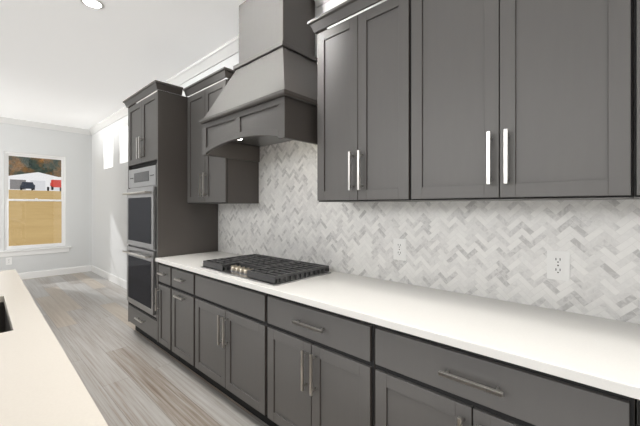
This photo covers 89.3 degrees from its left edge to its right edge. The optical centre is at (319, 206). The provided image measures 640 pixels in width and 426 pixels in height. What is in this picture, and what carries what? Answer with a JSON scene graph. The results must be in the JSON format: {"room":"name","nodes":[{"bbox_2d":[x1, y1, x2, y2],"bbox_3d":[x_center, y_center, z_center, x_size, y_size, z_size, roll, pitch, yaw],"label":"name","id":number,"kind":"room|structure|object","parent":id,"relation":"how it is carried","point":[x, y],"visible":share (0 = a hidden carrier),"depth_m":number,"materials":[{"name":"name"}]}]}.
{"room":"kitchen","nodes":[
{"label":"kitchen","id":0,"kind":"room"},
{"bbox_2d":[0,123,91,272],"bbox_3d":[-7.290,-0.131,4.560,0.120,3.050,6.800,0,0,42],"label":"wall","id":1,"kind":"structure","parent":0,"point":[76,147],"depth_m":6.71,"materials":[{"name":"paint"}]},
{"bbox_2d":[6,257,11,264],"bbox_3d":[-5.829,1.019,6.069,0.008,0.134,0.086,0,0,42],"label":"outlet","id":2,"kind":"object","parent":1,"relation":"attached to","point":[8,260],"visible":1,"depth_m":6.07,"materials":[{"name":"white plastic"}]},
{"bbox_2d":[0,151,70,256],"bbox_3d":[-5.601,-0.051,6.362,0.140,1.970,1.130,0,0,42],"label":"double-hung window","id":3,"kind":"structure","parent":1,"relation":"in","point":[21,250],"depth_m":6.33,"materials":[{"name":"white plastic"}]},
{"bbox_2d":[0,0,245,128],"bbox_3d":[-2.963,-1.706,0.698,11.720,0.100,6.920,0,0,42],"label":"ceiling","id":4,"kind":"structure","parent":0,"point":[71,63],"depth_m":3.39,"materials":[{"name":"white paint"}]},
{"bbox_2d":[80,0,104,8],"bbox_3d":[-1.849,-1.653,2.632,0.170,0.006,0.170,0,0,42],"label":"recessed light","id":5,"kind":"object","parent":4,"relation":"in","point":[95,4],"visible":1,"depth_m":2.64,"materials":[{"name":"white"}]},
{"bbox_2d":[22,271,268,425],"bbox_3d":[-2.963,1.444,0.698,11.720,0.100,6.920,0,0,42],"label":"floor","id":6,"kind":"structure","parent":0,"point":[131,380],"depth_m":2.86,"materials":[{"name":"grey wood"}]},
{"bbox_2d":[0,269,107,425],"bbox_3d":[-1.040,0.936,0.526,4.560,0.915,1.112,0,0,43],"label":"kitchen island","id":7,"kind":"object","parent":6,"relation":"on","point":[40,386],"visible":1,"depth_m":0.93,"materials":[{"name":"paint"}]},
{"bbox_2d":[155,263,179,360],"bbox_3d":[-1.226,0.954,3.177,0.283,0.880,0.667,0,0,42],"label":"base cabinet","id":8,"kind":"object","parent":6,"relation":"on","point":[165,271],"visible":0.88,"depth_m":2.96,"materials":[{"name":"paint"}]},
{"bbox_2d":[123,80,217,350],"bbox_3d":[-1.640,0.109,3.553,0.914,2.570,0.668,0,0,42],"label":"tall cabinet","id":9,"kind":"object","parent":6,"relation":"on","point":[157,124],"visible":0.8,"depth_m":3.21,"materials":[{"name":"paint"}]},
{"bbox_2d":[122,165,155,316],"bbox_3d":[-1.673,0.326,3.517,0.750,1.465,0.655,0,0,42],"label":"double wall oven","id":10,"kind":"object","parent":9,"relation":"in","point":[141,195],"visible":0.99,"depth_m":3.25,"materials":[{"name":"silver metal"}]},
{"bbox_2d":[172,267,202,377],"bbox_3d":[-0.961,0.954,2.936,0.425,0.880,0.667,0,0,42],"label":"base cabinet","id":11,"kind":"object","parent":6,"relation":"on","point":[183,281],"visible":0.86,"depth_m":2.71,"materials":[{"name":"paint"}]},
{"bbox_2d":[195,273,275,425],"bbox_3d":[-0.466,0.954,2.484,0.905,0.880,0.667,0,0,42],"label":"base cabinet","id":12,"kind":"object","parent":6,"relation":"on","point":[231,320],"visible":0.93,"depth_m":2.21,"materials":[{"name":"paint"}]},
{"bbox_2d":[268,294,375,425],"bbox_3d":[0.151,0.954,1.922,0.755,0.880,0.667,0,0,42],"label":"base cabinet","id":13,"kind":"object","parent":6,"relation":"on","point":[322,366],"visible":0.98,"depth_m":1.67,"materials":[{"name":"paint"}]},
{"bbox_2d":[375,325,634,425],"bbox_3d":[0.745,0.954,1.381,0.840,0.880,0.667,0,0,42],"label":"base cabinet","id":14,"kind":"object","parent":6,"relation":"on","point":[419,381],"visible":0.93,"depth_m":1.17,"materials":[{"name":"paint"}]},
{"bbox_2d":[635,399,639,425],"bbox_3d":[1.356,0.954,0.824,0.805,0.880,0.667,0,0,42],"label":"base cabinet","id":15,"kind":"object","parent":6,"relation":"on","point":[637,402],"visible":0.02,"depth_m":0.89,"materials":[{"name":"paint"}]},
{"bbox_2d":[155,251,639,399],"bbox_3d":[0.168,0.496,1.920,4.038,0.034,0.654,0,0,42],"label":"countertop","id":16,"kind":"structure","parent":15,"relation":"on","point":[598,352],"depth_m":1.33,"materials":[{"name":"white stone"}]},
{"bbox_2d":[201,254,330,285],"bbox_3d":[-0.429,0.451,2.447,0.900,0.054,0.530,0,0,42],"label":"gas cooktop","id":17,"kind":"object","parent":16,"relation":"in","point":[273,271],"visible":1,"depth_m":2.32,"materials":[{"name":"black metal"}]},
{"bbox_2d":[92,0,624,280],"bbox_3d":[-0.673,-0.131,3.211,11.720,3.050,0.120,0,0,42],"label":"wall","id":18,"kind":"structure","parent":0,"point":[109,144],"depth_m":5.96,"materials":[{"name":"paint"}]},
{"bbox_2d":[18,265,126,288],"bbox_3d":[-2.959,1.329,0.613,11.599,0.130,6.799,0,0,42],"label":"baseboard","id":19,"kind":"structure","parent":18,"relation":"attached to","point":[53,272],"depth_m":6.44,"materials":[{"name":"white wood"}]},
{"bbox_2d":[0,0,329,134],"bbox_3d":[-2.959,-1.606,0.613,11.599,0.100,6.799,0,0,42],"label":"crown molding","id":20,"kind":"structure","parent":18,"relation":"attached to","point":[230,48],"depth_m":4.08,"materials":[{"name":"white wood"}]},
{"bbox_2d":[183,67,258,203],"bbox_3d":[-0.955,-0.604,3.119,0.763,1.145,0.388,0,0,42],"label":"upper cabinet","id":21,"kind":"object","parent":18,"relation":"attached to","point":[210,179],"visible":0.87,"depth_m":2.99,"materials":[{"name":"paint"}]},
{"bbox_2d":[199,0,316,161],"bbox_3d":[-0.393,-1.036,2.464,1.030,1.239,0.588,0,0,42],"label":"range hood","id":22,"kind":"object","parent":18,"relation":"attached to","point":[270,97],"visible":0.98,"depth_m":2.35,"materials":[{"name":"paint"}]},
{"bbox_2d":[307,0,428,201],"bbox_3d":[0.302,-0.604,1.973,0.682,1.145,0.388,0,0,42],"label":"upper cabinet","id":23,"kind":"object","parent":18,"relation":"attached to","point":[364,60],"visible":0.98,"depth_m":1.82,"materials":[{"name":"paint"}]},
{"bbox_2d":[219,140,639,323],"bbox_3d":[0.393,-0.044,2.152,4.018,1.044,0.008,0,0,42],"label":"tile backsplash","id":24,"kind":"structure","parent":18,"relation":"attached to","point":[497,250],"depth_m":1.81,"materials":[{"name":"tile"}]},
{"bbox_2d":[393,238,405,260],"bbox_3d":[0.501,0.269,2.042,0.086,0.134,0.008,0,0,42],"label":"outlet","id":25,"kind":"object","parent":24,"relation":"attached to","point":[399,245],"visible":1,"depth_m":2.04,"materials":[{"name":"white plastic"}]},
{"bbox_2d":[547,250,569,280],"bbox_3d":[1.100,0.271,1.497,0.086,0.134,0.008,0,0,42],"label":"outlet","id":26,"kind":"object","parent":24,"relation":"attached to","point":[558,262],"visible":1,"depth_m":1.49,"materials":[{"name":"white plastic"}]},
{"bbox_2d":[411,0,632,200],"bbox_3d":[0.854,-0.604,1.470,0.808,1.145,0.388,0,0,42],"label":"upper cabinet","id":27,"kind":"object","parent":18,"relation":"attached to","point":[512,100],"visible":1,"depth_m":1.31,"materials":[{"name":"paint"}]},
{"bbox_2d":[631,0,639,198],"bbox_3d":[1.451,-0.604,0.926,0.803,1.145,0.388,0,0,42],"label":"upper cabinet","id":28,"kind":"object","parent":18,"relation":"attached to","point":[636,3],"visible":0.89,"depth_m":1.09,"materials":[{"name":"paint"}]},
{"label":"outside","id":29,"kind":"structure","parent":0,"visible":0},
{"bbox_2d":[9,190,60,245],"bbox_3d":[-98.164,-6.135,91.964,251.000,16.358,300.000,0,0,42],"label":"ground","id":30,"kind":"structure","parent":29,"point":[30,222],"depth_m":19.20,"materials":[{"name":"beige soil"}]},
{"bbox_2d":[9,166,18,175],"bbox_3d":[-73.588,-10.076,73.720,7.520,12.477,11.098,0,0,42],"label":"tree","id":31,"kind":"object","parent":30,"relation":"on","point":[12,171],"visible":0.07,"depth_m":73.28,"materials":[{"name":"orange plant"}]},
{"bbox_2d":[9,156,35,173],"bbox_3d":[-71.539,-10.162,75.748,7.640,12.669,11.276,0,0,42],"label":"tree","id":32,"kind":"object","parent":30,"relation":"on","point":[21,165],"visible":0.2,"depth_m":74.08,"materials":[{"name":"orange plant"}]},
{"bbox_2d":[20,182,34,189],"bbox_3d":[-57.508,-4.058,63.683,4.200,1.541,1.840,0,0,42],"label":"car","id":33,"kind":"object","parent":30,"relation":"on","point":[24,185],"visible":1,"depth_m":62.76,"materials":[{"name":"black metal"}]},
{"bbox_2d":[9,172,59,190],"bbox_3d":[-62.814,-5.064,71.371,9.600,4.450,11.200,0,0,42],"label":"building","id":34,"kind":"structure","parent":30,"relation":"on","point":[38,179],"depth_m":67.58,"materials":[{"name":"white"}]},
{"bbox_2d":[31,158,60,176],"bbox_3d":[-67.550,-9.838,79.526,7.265,12.072,10.723,0,0,42],"label":"tree","id":35,"kind":"object","parent":30,"relation":"on","point":[45,166],"visible":0.22,"depth_m":76.68,"materials":[{"name":"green plant"}]},
{"bbox_2d":[46,177,60,190],"bbox_3d":[-53.737,-4.634,66.040,6.600,2.689,2.420,0,0,42],"label":"truck","id":36,"kind":"object","parent":30,"relation":"on","point":[52,182],"visible":0.66,"depth_m":64.03,"materials":[{"name":"red metal"}]},
{"bbox_2d":[50,159,60,175],"bbox_3d":[-63.644,-10.834,82.785,8.572,14.153,12.651,0,0,42],"label":"tree","id":37,"kind":"object","parent":30,"relation":"on","point":[56,170],"visible":0.02,"depth_m":78.24,"materials":[{"name":"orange plant"}]}
]}

